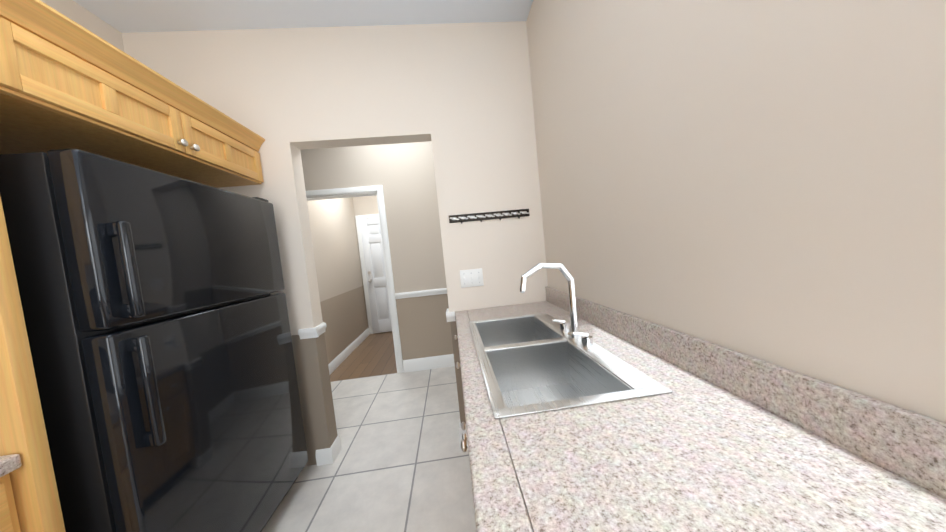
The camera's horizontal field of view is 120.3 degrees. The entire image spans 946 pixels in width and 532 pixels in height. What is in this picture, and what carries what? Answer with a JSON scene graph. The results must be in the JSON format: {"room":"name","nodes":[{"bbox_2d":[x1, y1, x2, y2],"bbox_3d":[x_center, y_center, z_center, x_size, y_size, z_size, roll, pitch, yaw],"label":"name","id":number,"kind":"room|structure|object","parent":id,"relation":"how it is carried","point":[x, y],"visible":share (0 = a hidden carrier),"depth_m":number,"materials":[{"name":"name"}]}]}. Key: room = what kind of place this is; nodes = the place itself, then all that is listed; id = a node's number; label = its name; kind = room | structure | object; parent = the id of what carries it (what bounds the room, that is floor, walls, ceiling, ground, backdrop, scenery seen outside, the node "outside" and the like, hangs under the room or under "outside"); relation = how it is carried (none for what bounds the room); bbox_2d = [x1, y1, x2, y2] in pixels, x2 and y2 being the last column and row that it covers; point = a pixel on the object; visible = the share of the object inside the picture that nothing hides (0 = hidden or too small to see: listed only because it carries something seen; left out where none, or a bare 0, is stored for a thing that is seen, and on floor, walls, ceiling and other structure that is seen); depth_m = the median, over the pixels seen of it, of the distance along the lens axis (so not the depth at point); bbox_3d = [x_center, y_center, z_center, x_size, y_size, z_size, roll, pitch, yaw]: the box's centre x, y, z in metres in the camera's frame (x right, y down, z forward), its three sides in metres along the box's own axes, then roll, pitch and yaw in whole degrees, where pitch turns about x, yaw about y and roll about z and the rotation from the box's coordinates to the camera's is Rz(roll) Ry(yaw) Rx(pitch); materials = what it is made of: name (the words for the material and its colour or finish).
{"room":"kitchen","nodes":[
{"label":"kitchen","id":0,"kind":"room"},
{"bbox_2d":[40,0,123,51],"bbox_3d":[-1.701,0.177,-1.516,0.120,2.770,6.620,-6,3,-5],"label":"wall","id":1,"kind":"structure","parent":0,"point":[74,11],"depth_m":1.43,"materials":[{"name":"paint"}]},
{"bbox_2d":[0,0,263,187],"bbox_3d":[-1.594,-0.581,1.147,0.673,0.263,1.019,-6,3,-5],"label":"upper cabinet","id":2,"kind":"object","parent":1,"relation":"attached to","point":[66,82],"depth_m":0.95,"materials":[{"name":"brown wood"}]},
{"bbox_2d":[73,0,532,32],"bbox_3d":[-1.161,-1.407,0.021,3.720,0.100,9.900,-6,3,-5],"label":"ceiling","id":3,"kind":"structure","parent":0,"point":[127,16],"depth_m":1.58,"materials":[{"name":"white paint"}]},
{"bbox_2d":[122,21,547,465],"bbox_3d":[-0.722,-0.109,1.820,2.420,2.770,0.120,-6,3,-5],"label":"wall","id":4,"kind":"structure","parent":0,"point":[459,96],"depth_m":1.75,"materials":[{"name":"paint"}]},
{"bbox_2d":[298,322,326,335],"bbox_3d":[-1.506,0.472,1.852,0.992,0.065,0.022,-6,3,-5],"label":"trim","id":5,"kind":"structure","parent":4,"relation":"attached to","point":[314,332],"depth_m":1.74,"materials":[{"name":"white wood"}]},
{"bbox_2d":[315,431,340,454],"bbox_3d":[-1.430,1.279,1.895,0.985,0.140,0.015,-6,3,-5],"label":"baseboard","id":6,"kind":"structure","parent":4,"relation":"attached to","point":[336,446],"depth_m":1.83,"materials":[{"name":"white wood"}]},
{"bbox_2d":[446,308,454,318],"bbox_3d":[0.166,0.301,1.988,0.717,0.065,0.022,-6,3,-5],"label":"trim","id":7,"kind":"structure","parent":4,"relation":"attached to","point":[449,315],"depth_m":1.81,"materials":[{"name":"white wood"}]},
{"bbox_2d":[459,419,466,432],"bbox_3d":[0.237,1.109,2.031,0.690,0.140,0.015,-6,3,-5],"label":"baseboard","id":8,"kind":"structure","parent":4,"relation":"attached to","point":[460,429],"depth_m":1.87,"materials":[{"name":"white wood"}]},
{"bbox_2d":[460,268,483,287],"bbox_3d":[-0.008,0.081,1.821,0.153,0.118,0.016,-6,3,-5],"label":"switch plate","id":9,"kind":"object","parent":4,"relation":"attached to","point":[471,278],"visible":1,"depth_m":1.82,"materials":[{"name":"white plastic"}]},
{"bbox_2d":[449,209,529,223],"bbox_3d":[0.113,-0.328,1.798,0.543,0.064,0.044,-6,3,-5],"label":"key rack","id":10,"kind":"object","parent":4,"relation":"attached to","point":[499,215],"visible":1,"depth_m":1.81,"materials":[{"name":"grey metal"}]},
{"bbox_2d":[307,197,368,363],"bbox_3d":[-1.988,-0.109,3.987,0.120,2.770,1.830,-6,3,-5],"label":"wall","id":11,"kind":"structure","parent":0,"point":[334,235],"depth_m":3.80,"materials":[{"name":"beige paint"}]},
{"bbox_2d":[328,328,368,373],"bbox_3d":[-1.788,1.204,4.008,0.015,0.120,1.710,-6,3,-5],"label":"baseboard","id":12,"kind":"structure","parent":11,"relation":"attached to","point":[345,353],"depth_m":3.82,"materials":[{"name":"white wood"}]},
{"bbox_2d":[330,332,396,381],"bbox_3d":[-1.361,1.268,4.088,1.260,0.100,2.030,-6,3,-5],"label":"floor","id":13,"kind":"structure","parent":0,"point":[370,355],"depth_m":3.58,"materials":[{"name":"brown wood"}]},
{"bbox_2d":[261,366,475,531],"bbox_3d":[-0.796,1.494,-0.826,3.720,0.100,7.870,-6,3,-5],"label":"floor","id":14,"kind":"structure","parent":0,"point":[401,463],"depth_m":1.71,"materials":[{"name":"white tile"}]},
{"bbox_2d":[0,454,21,531],"bbox_3d":[-1.385,0.921,0.378,0.659,1.015,0.615,-6,3,-5],"label":"base cabinet","id":15,"kind":"object","parent":14,"relation":"on","point":[9,521],"visible":1,"depth_m":0.67,"materials":[{"name":"brown wood"}]},
{"bbox_2d":[0,149,307,531],"bbox_3d":[-1.397,0.522,1.190,0.791,1.718,0.850,-6,3,-5],"label":"refrigerator","id":16,"kind":"object","parent":14,"relation":"on","point":[156,317],"visible":1,"depth_m":0.89,"materials":[{"name":"black metal"}]},
{"bbox_2d":[457,306,533,329],"bbox_3d":[0.267,0.753,1.725,0.642,0.876,0.316,-6,3,-5],"label":"base cabinet","id":17,"kind":"object","parent":14,"relation":"on","point":[478,315],"depth_m":1.65,"materials":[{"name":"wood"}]},
{"bbox_2d":[455,302,945,531],"bbox_3d":[0.407,0.419,-0.470,0.652,0.068,4.676,-6,3,-5],"label":"countertop","id":18,"kind":"structure","parent":17,"relation":"on","point":[698,456],"depth_m":0.45,"materials":[{"name":"beige stone"}]},
{"bbox_2d":[469,262,671,418],"bbox_3d":[0.226,0.237,1.085,0.444,0.493,0.884,-6,3,-5],"label":"sink","id":19,"kind":"object","parent":18,"relation":"in","point":[535,363],"visible":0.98,"depth_m":1.06,"materials":[{"name":"silver metal"}]},
{"bbox_2d":[355,195,390,333],"bbox_3d":[-1.585,-0.199,4.877,0.840,2.770,0.120,-6,3,-5],"label":"wall","id":20,"kind":"structure","parent":0,"point":[365,205],"depth_m":4.75,"materials":[{"name":"beige paint"}]},
{"bbox_2d":[360,218,391,333],"bbox_3d":[-1.495,0.160,4.780,0.754,2.025,0.114,-6,3,-5],"label":"hall door","id":21,"kind":"structure","parent":20,"relation":"in","point":[375,273],"depth_m":4.79,"materials":[{"name":"white wood"}]},
{"bbox_2d":[300,141,452,359],"bbox_3d":[-1.279,-0.126,3.068,3.320,2.770,0.120,-6,3,-5],"label":"wall","id":22,"kind":"structure","parent":0,"point":[403,174],"depth_m":3.04,"materials":[{"name":"paint"}]},
{"bbox_2d":[306,185,403,372],"bbox_3d":[-1.386,0.211,3.068,0.984,2.122,0.143,-6,3,-5],"label":"door frame","id":23,"kind":"structure","parent":22,"relation":"attached to","point":[322,194],"depth_m":2.99,"materials":[{"name":"white wood"}]},
{"bbox_2d":[395,288,446,298],"bbox_3d":[-0.226,0.275,3.107,1.305,0.065,0.022,-6,3,-5],"label":"trim","id":24,"kind":"structure","parent":22,"relation":"attached to","point":[442,290],"depth_m":3.07,"materials":[{"name":"white wood"}]},
{"bbox_2d":[403,354,454,372],"bbox_3d":[-0.147,1.082,3.156,1.305,0.140,0.015,-6,3,-5],"label":"baseboard","id":25,"kind":"structure","parent":22,"relation":"attached to","point":[441,361],"depth_m":3.12,"materials":[{"name":"white wood"}]},
{"bbox_2d":[526,0,945,422],"bbox_3d":[0.757,-0.114,-0.610,0.120,2.770,7.790,-6,3,-5],"label":"wall","id":26,"kind":"structure","parent":0,"point":[764,180],"depth_m":0.56,"materials":[{"name":"paint"}]},
{"bbox_2d":[546,286,945,497],"bbox_3d":[0.712,0.305,-0.449,0.020,0.100,4.676,-6,3,-5],"label":"backsplash","id":27,"kind":"structure","parent":26,"relation":"attached to","point":[911,445],"depth_m":0.50,"materials":[{"name":"beige stone"}]}
]}

